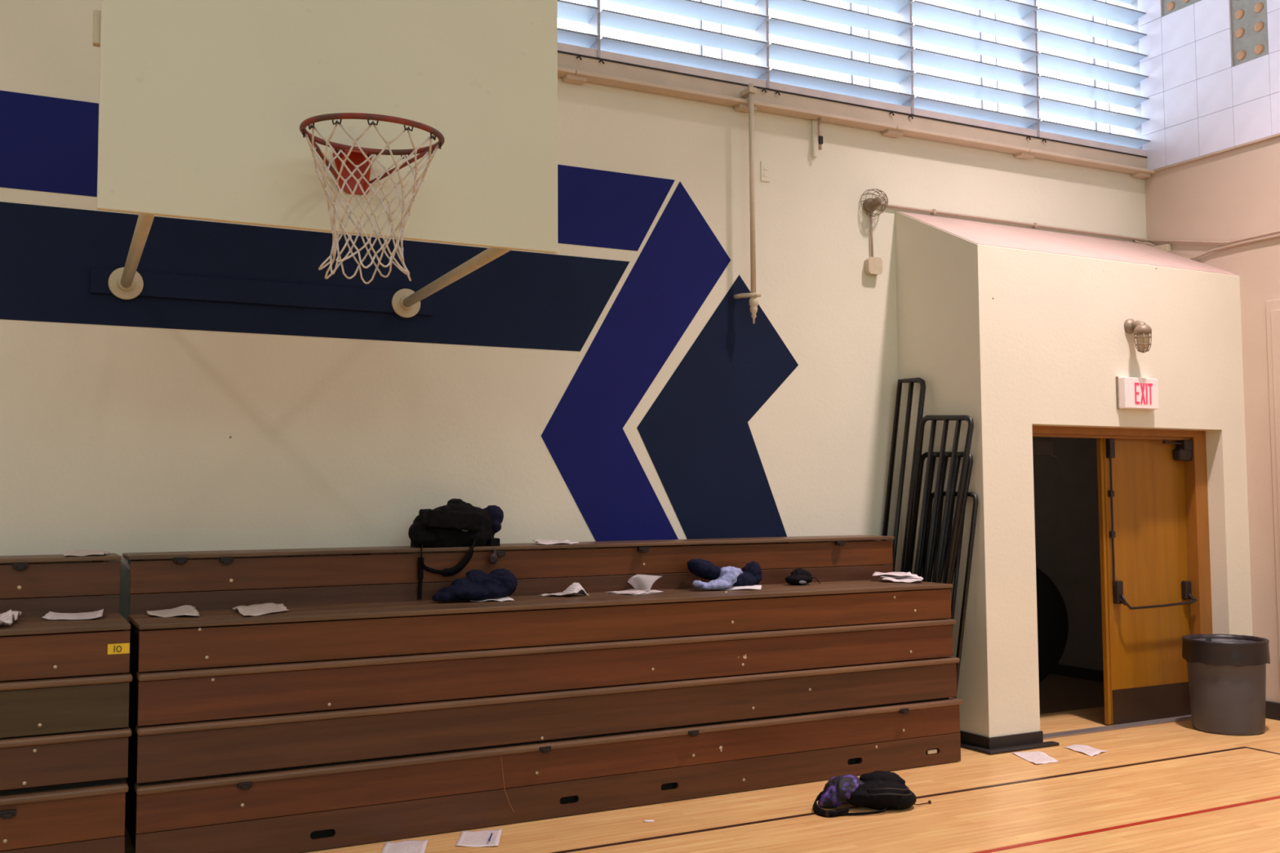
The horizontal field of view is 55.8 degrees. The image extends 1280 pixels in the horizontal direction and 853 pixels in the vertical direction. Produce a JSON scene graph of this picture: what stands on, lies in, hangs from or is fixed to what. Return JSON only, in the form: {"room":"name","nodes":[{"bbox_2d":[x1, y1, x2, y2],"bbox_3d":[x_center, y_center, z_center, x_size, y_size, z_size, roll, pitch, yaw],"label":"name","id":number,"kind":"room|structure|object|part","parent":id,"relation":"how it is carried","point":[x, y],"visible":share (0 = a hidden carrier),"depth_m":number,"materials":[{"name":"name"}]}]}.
{"room":"sports hall","nodes":[
{"label":"sports hall","id":0,"kind":"room"},
{"bbox_2d":[0,0,1146,824],"bbox_3d":[-3.419,-2.063,6.859,18.580,8.650,0.302,1,-4,-27],"label":"wall","id":1,"kind":"structure","parent":0,"point":[614,384],"depth_m":7.92,"materials":[{"name":"beige paint"}]},
{"bbox_2d":[90,0,557,317],"bbox_3d":[-1.462,-1.154,5.670,2.136,1.457,3.507,1,-4,-27],"label":"basketball hoop","id":2,"kind":"object","parent":1,"relation":"attached to","point":[435,121],"visible":1,"depth_m":4.56,"materials":[{"name":"paint"}]},
{"bbox_3d":[-1.087,-0.967,4.574,0.151,0.175,0.008,1,-4,-27],"label":"mounting plate","id":3,"kind":"part","parent":2,"relation":"part of","materials":[{"name":"orange paint"}]},
{"bbox_3d":[-1.056,-0.974,4.509,0.148,0.168,0.156,1,-4,-27],"label":"mounting arm","id":4,"kind":"part","parent":2,"relation":"part of","materials":[{"name":"orange paint"}]},
{"bbox_2d":[733,83,761,324],"bbox_3d":[0.776,-1.606,8.758,0.195,1.750,0.098,-4,-5,43],"label":"pipe","id":5,"kind":"object","parent":1,"relation":"attached to","point":[748,92],"visible":1,"depth_m":8.70,"materials":[{"name":"beige metal"}]},
{"bbox_2d":[760,160,769,182],"bbox_3d":[0.927,-1.887,8.943,0.076,0.150,0.011,1,-4,-27],"label":"wall plate","id":6,"kind":"object","parent":1,"relation":"attached to","point":[765,166],"visible":1,"depth_m":8.94,"materials":[{"name":"beige paint"}]},
{"bbox_2d":[811,117,822,157],"bbox_3d":[1.339,-2.194,9.130,0.040,0.300,0.094,1,-4,-27],"label":"rod","id":7,"kind":"object","parent":1,"relation":"hanging from","point":[814,123],"visible":1,"depth_m":9.15,"materials":[{"name":"brown metal"}]},
{"bbox_3d":[1.322,-2.182,9.162,0.040,0.280,0.019,1,-4,-27],"label":"wall plate","id":8,"kind":"part","parent":7,"relation":"part of","materials":[{"name":"beige paint"}]},
{"bbox_3d":[1.355,-2.215,9.114,0.025,0.260,0.026,-3,-4,40],"label":"rod","id":9,"kind":"part","parent":7,"relation":"part of","materials":[{"name":"beige metal"}]},
{"bbox_2d":[557,0,1150,156],"bbox_3d":[1.480,-3.663,9.413,6.884,2.374,0.291,1,-4,-27],"label":"window blinds","id":10,"kind":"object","parent":1,"relation":"in","point":[590,44],"depth_m":9.69,"materials":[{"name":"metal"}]},
{"bbox_3d":[-0.920,-2.855,8.057,1.344,0.036,0.190,1,-5,-27],"label":"louver blade","id":11,"kind":"part","parent":10,"relation":"part of","materials":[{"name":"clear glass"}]},
{"bbox_3d":[-0.919,-2.662,8.046,1.344,0.036,0.190,1,-5,-27],"label":"louver blade","id":12,"kind":"part","parent":10,"relation":"part of","materials":[{"name":"clear glass"}]},
{"bbox_3d":[0.302,-2.825,8.694,1.361,0.032,0.191,1,-4,-27],"label":"louver blade","id":13,"kind":"part","parent":10,"relation":"part of","materials":[{"name":"clear glass"}]},
{"bbox_3d":[0.304,-2.631,8.682,1.361,0.036,0.190,1,-4,-27],"label":"louver blade","id":14,"kind":"part","parent":10,"relation":"part of","materials":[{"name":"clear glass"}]},
{"bbox_3d":[0.301,-3.018,8.705,1.361,0.036,0.190,1,-5,-27],"label":"louver blade","id":15,"kind":"part","parent":10,"relation":"part of","materials":[{"name":"clear glass"}]},
{"bbox_3d":[0.300,-3.211,8.717,1.361,0.036,0.190,1,-5,-27],"label":"louver blade","id":16,"kind":"part","parent":10,"relation":"part of","materials":[{"name":"clear glass"}]},
{"bbox_3d":[1.521,-3.181,9.354,1.341,0.036,0.190,1,-3,-27],"label":"louver blade","id":17,"kind":"part","parent":10,"relation":"part of","materials":[{"name":"clear glass"}]},
{"bbox_3d":[1.524,-2.794,9.329,1.341,0.036,0.190,1,-5,-27],"label":"louver blade","id":18,"kind":"part","parent":10,"relation":"part of","materials":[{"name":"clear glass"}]},
{"bbox_3d":[1.522,-2.987,9.341,1.341,0.036,0.190,1,-5,-27],"label":"louver blade","id":19,"kind":"part","parent":10,"relation":"part of","materials":[{"name":"clear glass"}]},
{"bbox_3d":[1.525,-2.601,9.318,1.341,0.036,0.190,1,-5,-27],"label":"louver blade","id":20,"kind":"part","parent":10,"relation":"part of","materials":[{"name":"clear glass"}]},
{"bbox_3d":[1.520,-3.374,9.364,1.341,0.036,0.190,1,-5,-27],"label":"louver blade","id":21,"kind":"part","parent":10,"relation":"part of","materials":[{"name":"clear glass"}]},
{"bbox_3d":[2.727,-3.344,9.994,1.331,0.036,0.190,1,-4,-27],"label":"louver blade","id":22,"kind":"part","parent":10,"relation":"part of","materials":[{"name":"clear glass"}]},
{"bbox_3d":[2.729,-3.151,9.982,1.331,0.036,0.190,1,-4,-27],"label":"louver blade","id":23,"kind":"part","parent":10,"relation":"part of","materials":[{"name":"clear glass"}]},
{"bbox_3d":[2.730,-2.958,9.970,1.331,0.036,0.190,1,-5,-27],"label":"louver blade","id":24,"kind":"part","parent":10,"relation":"part of","materials":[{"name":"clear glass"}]},
{"bbox_3d":[2.731,-2.765,9.959,1.331,0.036,0.190,1,-4,-27],"label":"louver blade","id":25,"kind":"part","parent":10,"relation":"part of","materials":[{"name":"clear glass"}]},
{"bbox_3d":[2.732,-2.572,9.947,1.331,0.036,0.190,1,-3,-27],"label":"louver blade","id":26,"kind":"part","parent":10,"relation":"part of","materials":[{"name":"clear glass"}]},
{"bbox_3d":[2.726,-3.537,10.005,1.331,0.036,0.190,1,-5,-27],"label":"louver blade","id":27,"kind":"part","parent":10,"relation":"part of","materials":[{"name":"clear glass"}]},
{"bbox_3d":[3.931,-3.700,10.645,1.337,0.036,0.190,1,-5,-27],"label":"louver blade","id":28,"kind":"part","parent":10,"relation":"part of","materials":[{"name":"clear glass"}]},
{"bbox_3d":[3.932,-3.508,10.633,1.337,0.033,0.191,1,-4,-27],"label":"louver blade","id":29,"kind":"part","parent":10,"relation":"part of","materials":[{"name":"white plastic"}]},
{"bbox_3d":[3.933,-3.314,10.621,1.337,0.036,0.190,1,-4,-27],"label":"louver blade","id":30,"kind":"part","parent":10,"relation":"part of","materials":[{"name":"white plastic"}]},
{"bbox_3d":[3.935,-3.121,10.610,1.337,0.036,0.190,1,-5,-27],"label":"louver blade","id":31,"kind":"part","parent":10,"relation":"part of","materials":[{"name":"white plastic"}]},
{"bbox_3d":[3.936,-2.928,10.599,1.337,0.030,0.191,1,-4,-27],"label":"louver blade","id":32,"kind":"part","parent":10,"relation":"part of","materials":[{"name":"white plastic"}]},
{"bbox_3d":[3.937,-2.735,10.586,1.337,0.036,0.190,1,-5,-27],"label":"louver blade","id":33,"kind":"part","parent":10,"relation":"part of","materials":[{"name":"white plastic"}]},
{"bbox_3d":[3.938,-2.542,10.575,1.337,0.033,0.191,1,-4,-27],"label":"louver blade","id":34,"kind":"part","parent":10,"relation":"part of","materials":[{"name":"white plastic"}]},
{"bbox_3d":[3.929,-3.894,10.656,1.337,0.036,0.190,1,-4,-27],"label":"louver blade","id":35,"kind":"part","parent":10,"relation":"part of","materials":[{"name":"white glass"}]},
{"bbox_2d":[557,50,1155,178],"bbox_3d":[1.460,-2.392,9.200,6.980,0.193,0.145,1,-4,-27],"label":"window sill","id":36,"kind":"structure","parent":1,"relation":"attached to","point":[576,68],"depth_m":9.22,"materials":[{"name":"paint"}]},
{"bbox_2d":[864,212,882,275],"bbox_3d":[1.799,-1.427,9.341,0.131,0.514,0.059,1,-4,-27],"label":"junction box","id":37,"kind":"object","parent":1,"relation":"attached to","point":[873,265],"visible":1,"depth_m":9.31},
{"bbox_2d":[860,188,888,217],"bbox_3d":[1.829,-1.737,9.317,0.216,0.216,0.164,1,-4,-27],"label":"wall lamp","id":38,"kind":"object","parent":1,"relation":"attached to","point":[870,205],"visible":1,"depth_m":9.30,"materials":[{"name":"metal"}]},
{"bbox_2d":[872,196,881,206],"bbox_3d":[1.819,-1.728,9.292,0.068,0.066,0.060,1,-4,-27],"label":"socket","id":39,"kind":"object","parent":38,"relation":"attached to","point":[877,202],"depth_m":9.26,"materials":[{"name":"metal"}]},
{"bbox_2d":[894,210,1253,737],"bbox_3d":[3.490,0.321,9.637,2.857,4.032,0.902,1,-4,-27],"label":"wall","id":40,"kind":"structure","parent":1,"relation":"in","point":[1011,330],"depth_m":9.05,"materials":[{"name":"beige paint"}]},
{"bbox_2d":[960,730,1059,755],"bbox_3d":[2.485,2.255,8.935,0.661,0.100,0.977,1,-4,-27],"label":"baseboard","id":41,"kind":"object","parent":40,"relation":"attached to","point":[1030,740],"visible":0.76,"depth_m":8.54,"materials":[{"name":"black rubber"}]},
{"bbox_2d":[1031,425,1213,739],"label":"door","id":42,"kind":"structure","parent":40,"relation":"attached to","point":[1153,495],"depth_m":9.65,"materials":[{"name":"brown wood"}]},
{"bbox_3d":[3.701,0.717,9.475,0.015,1.060,0.015,0,-3,-5],"label":"vertical rod","id":43,"kind":"part","parent":42,"relation":"part of","materials":[{"name":"brown metal"}]},
{"bbox_3d":[3.762,1.364,9.415,0.028,0.060,0.061,3,-5,-44],"label":"bar arm","id":44,"kind":"part","parent":42,"relation":"part of","materials":[{"name":"brown metal"}]},
{"bbox_3d":[4.073,2.190,9.596,0.909,0.261,0.003,1,-4,-27],"label":"kick plate","id":45,"kind":"part","parent":42,"relation":"part of","materials":[{"name":"brown metal"}]},
{"bbox_3d":[4.346,0.135,9.795,0.261,0.030,0.018,2,-4,-31],"label":"closer arm","id":46,"kind":"part","parent":42,"relation":"part of","materials":[{"name":"brown metal"}]},
{"bbox_3d":[4.460,1.381,9.778,0.028,0.060,0.061,3,-5,-44],"label":"bar arm","id":47,"kind":"part","parent":42,"relation":"part of","materials":[{"name":"brown metal"}]},
{"bbox_2d":[1115,376,1158,409],"bbox_3d":[3.825,-0.255,9.295,0.380,0.249,0.078,1,-4,-27],"label":"exit sign","id":48,"kind":"object","parent":40,"relation":"attached to","point":[1131,393],"visible":1,"depth_m":9.24,"materials":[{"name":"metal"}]},
{"bbox_2d":[1124,318,1151,352],"bbox_3d":[3.828,-0.698,9.262,0.128,0.280,0.188,1,-4,-27],"label":"light","id":49,"kind":"object","parent":40,"relation":"attached to","point":[1142,331],"visible":1,"depth_m":9.21,"materials":[{"name":"metal"}]},
{"bbox_3d":[3.795,-0.776,9.328,0.116,0.116,0.050,1,-4,-27],"label":"plate","id":50,"kind":"part","parent":49,"relation":"part of","materials":[{"name":"metal"}]},
{"bbox_3d":[3.827,-0.773,9.267,0.080,0.087,0.136,1,-4,-27],"label":"arm","id":51,"kind":"part","parent":49,"relation":"part of","materials":[{"name":"metal"}]},
{"bbox_2d":[1136,333,1148,349],"bbox_3d":[3.842,-0.648,9.232,0.092,0.126,0.091,1,-4,-27],"label":"glass jar","id":52,"kind":"object","parent":49,"relation":"on","point":[1142,339],"depth_m":9.20,"materials":[{"name":"clear glass"}]},
{"bbox_2d":[1133,324,1151,334],"bbox_3d":[3.841,-0.741,9.238,0.128,0.070,0.128,1,-4,-27],"label":"hood","id":53,"kind":"object","parent":49,"relation":"attached to","point":[1139,329],"depth_m":9.20,"materials":[{"name":"metal"}]},
{"bbox_2d":[880,202,1279,244],"bbox_3d":[3.766,-1.683,8.958,3.068,0.212,2.585,1,-4,-27],"label":"conduit","id":54,"kind":"object","parent":1,"relation":"attached to","point":[933,211],"visible":0.85,"depth_m":10.08,"materials":[{"name":"beige metal"}]},
{"bbox_2d":[124,673,1279,852],"bbox_3d":[0.475,1.819,-0.348,18.600,0.121,25.150,1,-4,-27],"label":"floor","id":55,"kind":"structure","parent":0,"point":[1176,787],"depth_m":6.86,"materials":[{"name":"brown wood"}]},
{"bbox_2d":[0,553,132,852],"bbox_3d":[-3.751,1.399,5.673,2.447,1.500,1.077,1,-4,-27],"label":"bleachers","id":56,"kind":"object","parent":55,"relation":"on","point":[65,731],"visible":1,"depth_m":5.70,"materials":[{"name":"orange wood"}]},
{"bbox_2d":[0,609,13,625],"bbox_3d":[-3.042,0.908,5.754,0.115,0.058,0.290,2,-4,-34],"label":"paper sheet","id":57,"kind":"object","parent":56,"relation":"on","point":[6,617],"visible":1,"depth_m":5.70,"materials":[{"name":"white paper"}]},
{"bbox_2d":[0,610,21,625],"bbox_3d":[-3.103,0.930,5.884,0.134,0.054,0.402,1,-4,-22],"label":"paper sheet","id":58,"kind":"object","parent":56,"relation":"on","point":[15,614],"visible":0.44,"depth_m":5.95,"materials":[{"name":"white paper"}]},
{"bbox_2d":[42,608,103,619],"bbox_3d":[-2.858,0.953,6.119,0.286,0.031,0.270,1,-4,-16],"label":"paper sheet","id":59,"kind":"object","parent":56,"relation":"on","point":[50,615],"visible":1,"depth_m":6.11,"materials":[{"name":"white paper"}]},
{"bbox_2d":[63,550,109,555],"bbox_3d":[-2.951,0.676,6.458,0.240,0.022,0.265,1,-4,-27],"label":"paper sheet","id":60,"kind":"object","parent":56,"relation":"on","point":[79,553],"visible":1,"depth_m":6.46,"materials":[{"name":"white paper"}]},
{"bbox_2d":[381,839,428,852],"bbox_3d":[-1.204,2.155,6.163,0.220,0.014,0.347,0,-3,-5],"label":"paper sheet","id":61,"kind":"object","parent":55,"relation":"on","point":[407,846],"visible":1,"depth_m":6.20,"materials":[{"name":"white paper"}]},
{"bbox_2d":[455,828,502,847],"bbox_3d":[-0.846,2.166,6.367,0.221,0.013,0.324,0,-3,-3],"label":"paper sheet","id":62,"kind":"object","parent":55,"relation":"on","point":[480,838],"visible":0.99,"depth_m":6.36,"materials":[{"name":"white paper"}]},
{"bbox_2d":[122,534,963,852],"bbox_3d":[-0.353,1.483,7.442,5.167,1.500,1.077,1,-4,-27],"label":"bleachers","id":63,"kind":"object","parent":55,"relation":"on","point":[368,710],"visible":0.98,"depth_m":6.82,"materials":[{"name":"orange wood"}]},
{"bbox_3d":[-2.756,1.463,6.592,0.040,1.470,0.340,1,-4,-27],"label":"support frame","id":64,"kind":"part","parent":63,"relation":"part of","materials":[{"name":"black metal"}]},
{"bbox_3d":[-2.524,1.588,6.140,0.040,1.162,0.580,1,-4,-27],"label":"support frame","id":65,"kind":"part","parent":63,"relation":"part of","materials":[{"name":"black metal"}]},
{"bbox_2d":[146,604,199,617],"bbox_3d":[-2.429,0.965,6.303,0.245,0.040,0.390,1,-4,-27],"label":"paper sheet","id":66,"kind":"object","parent":63,"relation":"on","point":[187,610],"visible":1,"depth_m":6.33,"materials":[{"name":"white paper"}]},
{"bbox_2d":[232,602,288,616],"bbox_3d":[-2.004,0.975,6.445,0.280,0.030,0.490,1,-4,-27],"label":"paper sheet","id":67,"kind":"object","parent":63,"relation":"on","point":[255,610],"visible":1,"depth_m":6.46,"materials":[{"name":"white paper"}]},
{"bbox_3d":[-1.651,1.490,7.167,0.040,1.470,0.340,1,-4,-27],"label":"support frame","id":68,"kind":"part","parent":63,"relation":"part of","materials":[{"name":"brown wood"}]},
{"bbox_2d":[408,498,499,599],"bbox_3d":[-1.132,0.737,7.364,0.576,0.591,0.337,1,-4,-27],"label":"shoulder bag","id":69,"kind":"object","parent":63,"relation":"on","point":[455,523],"visible":0.99,"depth_m":7.26,"materials":[{"name":"black fabric"}]},
{"bbox_2d":[484,504,504,533],"bbox_3d":[-0.938,0.575,7.530,0.188,0.175,0.159,-1,-3,6],"label":"beanie","id":70,"kind":"object","parent":69,"relation":"in","point":[496,513],"visible":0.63,"depth_m":7.47,"materials":[{"name":"fabric"}]},
{"bbox_2d":[431,568,516,601],"bbox_3d":[-0.967,0.926,7.102,0.527,0.173,0.254,1,-4,-27],"label":"jacket","id":71,"kind":"object","parent":63,"relation":"on","point":[495,584],"visible":1,"depth_m":7.06,"materials":[{"name":"fabric"}]},
{"bbox_2d":[469,596,514,601],"bbox_3d":[-0.877,1.011,7.103,0.257,0.023,0.160,0,-4,-14],"label":"paper sheet","id":72,"kind":"object","parent":63,"relation":"on","point":[501,599],"visible":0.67,"depth_m":7.05,"materials":[{"name":"white paper"}]},
{"bbox_3d":[-0.546,1.517,7.742,0.040,1.470,0.340,1,-4,-27],"label":"support frame","id":73,"kind":"part","parent":63,"relation":"part of","materials":[{"name":"brown wood"}]},
{"bbox_2d":[532,538,578,544],"bbox_3d":[-0.551,0.732,7.683,0.272,0.030,0.234,1,-4,-23],"label":"paper sheet","id":74,"kind":"object","parent":63,"relation":"on","point":[538,540],"visible":1,"depth_m":7.66,"materials":[{"name":"white paper"}]},
{"bbox_2d":[537,582,588,595],"bbox_3d":[-0.469,0.998,7.421,0.242,0.082,0.219,-3,-4,36],"label":"crumpled paper","id":75,"kind":"object","parent":63,"relation":"on","point":[575,588],"visible":1,"depth_m":7.38,"materials":[{"name":"white paper"}]},
{"bbox_2d":[603,574,662,595],"bbox_3d":[-0.057,0.997,7.686,0.375,0.110,0.406,-3,-4,36],"label":"paper sheet","id":76,"kind":"object","parent":63,"relation":"on","point":[642,584],"visible":0.98,"depth_m":7.69,"materials":[{"name":"paper"}]},
{"bbox_2d":[693,566,742,590],"bbox_3d":[0.506,0.976,7.791,0.354,0.139,0.140,1,-4,-27],"label":"shirt","id":77,"kind":"object","parent":63,"relation":"on","point":[728,577],"visible":1,"depth_m":7.77,"materials":[{"name":"fabric"}]},
{"bbox_2d":[687,558,763,586],"bbox_3d":[0.564,0.958,7.961,0.533,0.192,0.216,1,-4,-18],"label":"sweatshirt","id":78,"kind":"object","parent":63,"relation":"on","point":[752,574],"visible":0.75,"depth_m":7.89,"materials":[{"name":"fabric"}]},
{"bbox_2d":[707,585,761,590],"bbox_3d":[0.618,1.046,7.864,0.337,0.024,0.223,-1,-3,8],"label":"paper sheet","id":79,"kind":"object","parent":63,"relation":"on","point":[752,587],"visible":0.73,"depth_m":7.84,"materials":[{"name":"white paper"}]},
{"bbox_2d":[785,568,820,585],"bbox_3d":[1.099,1.022,8.236,0.245,0.109,0.150,1,-4,-27],"label":"pouch","id":80,"kind":"object","parent":63,"relation":"on","point":[798,576],"visible":1,"depth_m":8.19,"materials":[{"name":"fabric"}]},
{"bbox_3d":[1.663,1.572,8.893,0.040,1.470,0.340,1,-4,-27],"label":"support frame","id":81,"kind":"part","parent":63,"relation":"part of","materials":[{"name":"brown wood"}]},
{"bbox_2d":[877,575,923,582],"bbox_3d":[1.807,1.065,8.442,0.368,0.033,0.182,-2,-4,29],"label":"paper sheet","id":82,"kind":"object","parent":63,"relation":"on","point":[895,580],"visible":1,"depth_m":8.41,"materials":[{"name":"white paper"}]},
{"bbox_2d":[875,573,923,578],"bbox_3d":[1.823,1.050,8.510,0.374,0.030,0.128,-2,-4,25],"label":"paper sheet","id":83,"kind":"object","parent":82,"relation":"on","point":[882,575],"visible":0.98,"depth_m":8.50,"materials":[{"name":"white paper"}]},
{"bbox_2d":[871,571,914,576],"bbox_3d":[1.798,1.041,8.540,0.312,0.027,0.134,-2,-4,26],"label":"paper sheet","id":84,"kind":"object","parent":83,"relation":"on","point":[898,574],"visible":1,"depth_m":8.54,"materials":[{"name":"white paper"}]},
{"bbox_2d":[643,819,653,822],"bbox_3d":[0.048,2.183,6.694,0.061,0.006,0.031,1,-4,-18],"label":"paper scrap","id":85,"kind":"object","parent":55,"relation":"on","point":[645,820],"visible":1,"depth_m":6.69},
{"bbox_2d":[812,770,931,817],"bbox_3d":[1.334,2.102,6.967,0.736,0.197,0.341,0,-4,-11],"label":"backpack","id":86,"kind":"object","parent":55,"relation":"on","point":[884,791],"visible":1,"depth_m":6.90,"materials":[{"name":"black fabric"}]},
{"bbox_2d":[881,377,925,572],"bbox_3d":[1.908,0.961,9.084,0.451,2.674,0.292,0,-4,-11],"label":"guard rail","id":87,"kind":"object","parent":55,"relation":"on","point":[911,380],"visible":0.55,"depth_m":9.13,"materials":[{"name":"black metal"}]},
{"bbox_2d":[906,414,973,588],"bbox_3d":[2.091,1.094,8.802,0.262,2.373,0.784,1,-4,-27],"label":"guard rail","id":88,"kind":"object","parent":55,"relation":"on","point":[958,418],"visible":0.58,"depth_m":8.80,"materials":[{"name":"black metal"}]},
{"bbox_2d":[909,451,973,590],"bbox_3d":[2.120,1.234,8.874,0.200,2.104,0.801,1,-4,-27],"label":"guard rail","id":89,"kind":"object","parent":55,"relation":"on","point":[959,454],"visible":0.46,"depth_m":8.85,"materials":[{"name":"black metal"}]},
{"bbox_2d":[921,491,977,698],"bbox_3d":[2.170,1.375,8.765,0.219,1.812,0.648,1,-4,-27],"label":"guard rail","id":90,"kind":"object","parent":55,"relation":"on","point":[972,495],"visible":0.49,"depth_m":8.65,"materials":[{"name":"black metal"}]},
{"bbox_2d":[1012,751,1057,764],"bbox_3d":[2.709,2.255,8.248,0.213,0.013,0.408,0,-3,-7],"label":"paper sheet","id":91,"kind":"object","parent":55,"relation":"on","point":[1036,757],"visible":1,"depth_m":8.24,"materials":[{"name":"white paper"}]},
{"bbox_2d":[1035,567,1068,682],"bbox_3d":[3.276,1.803,10.992,1.240,1.240,0.070,0,-3,-3],"label":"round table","id":92,"kind":"object","parent":55,"relation":"on","point":[1051,612],"visible":0.3,"depth_m":10.98,"materials":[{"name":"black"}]},
{"bbox_2d":[1062,744,1108,756],"bbox_3d":[3.121,2.265,8.474,0.240,0.016,0.330,1,-4,-27],"label":"paper sheet","id":93,"kind":"object","parent":55,"relation":"on","point":[1090,751],"visible":1,"depth_m":8.49,"materials":[{"name":"white paper"}]},
{"bbox_2d":[1182,634,1270,735],"bbox_3d":[4.476,1.962,9.223,0.601,0.694,0.601,1,-4,-27],"label":"trash can","id":94,"kind":"object","parent":55,"relation":"on","point":[1227,673],"visible":1,"depth_m":9.00,"materials":[{"name":"grey plastic"}]},
{"bbox_2d":[1032,436,1103,670],"bbox_3d":[2.401,1.192,12.226,3.400,2.620,4.745,1,-4,-27],"label":"wall","id":95,"kind":"structure","parent":0,"point":[1066,502],"depth_m":11.97,"materials":[{"name":"paint"}]},
{"bbox_2d":[1050,663,1103,682],"bbox_3d":[3.752,2.482,12.923,0.025,0.110,4.315,1,-4,-27],"label":"baseboard","id":96,"kind":"structure","parent":95,"relation":"attached to","point":[1091,674],"depth_m":11.85,"materials":[{"name":"black rubber"}]},
{"bbox_2d":[1137,0,1279,702],"bbox_3d":[9.453,-3.170,1.854,0.422,10.084,20.585,1,-4,-27],"label":"wall","id":97,"kind":"structure","parent":0,"point":[1212,67],"depth_m":10.06,"materials":[{"name":"paint"}]},
{"bbox_2d":[1133,234,1279,259],"bbox_3d":[5.054,-1.600,9.621,0.180,0.248,2.576,1,-4,-27],"label":"conduit","id":98,"kind":"object","parent":97,"relation":"attached to","point":[1166,247],"visible":0.83,"depth_m":10.23,"materials":[{"name":"beige metal"}]},
{"bbox_2d":[1154,133,1279,172],"bbox_3d":[9.228,-2.839,1.828,0.030,0.020,20.385,1,-4,-27],"label":"trim","id":99,"kind":"structure","parent":97,"relation":"attached to","point":[1275,135],"depth_m":10.16,"materials":[{"name":"wood"}]},
{"bbox_2d":[1265,700,1279,720],"bbox_3d":[9.465,1.722,1.151,0.035,0.135,19.483,1,-4,-27],"label":"baseboard","id":100,"kind":"structure","parent":97,"relation":"attached to","point":[1272,709],"depth_m":9.61,"materials":[{"name":"black rubber"}]},
{"bbox_2d":[1265,298,1279,669],"bbox_3d":[5.508,0.533,8.797,0.045,3.200,1.940,1,-4,-27],"label":"trim","id":101,"kind":"structure","parent":97,"relation":"attached to","point":[1273,307],"depth_m":9.64,"materials":[{"name":"paint"}]},
{"bbox_3d":[5.496,0.576,8.788,0.017,3.115,1.840,1,-4,-27],"label":"panel","id":102,"kind":"part","parent":101,"relation":"part of","materials":[{"name":"paint"}]}
]}

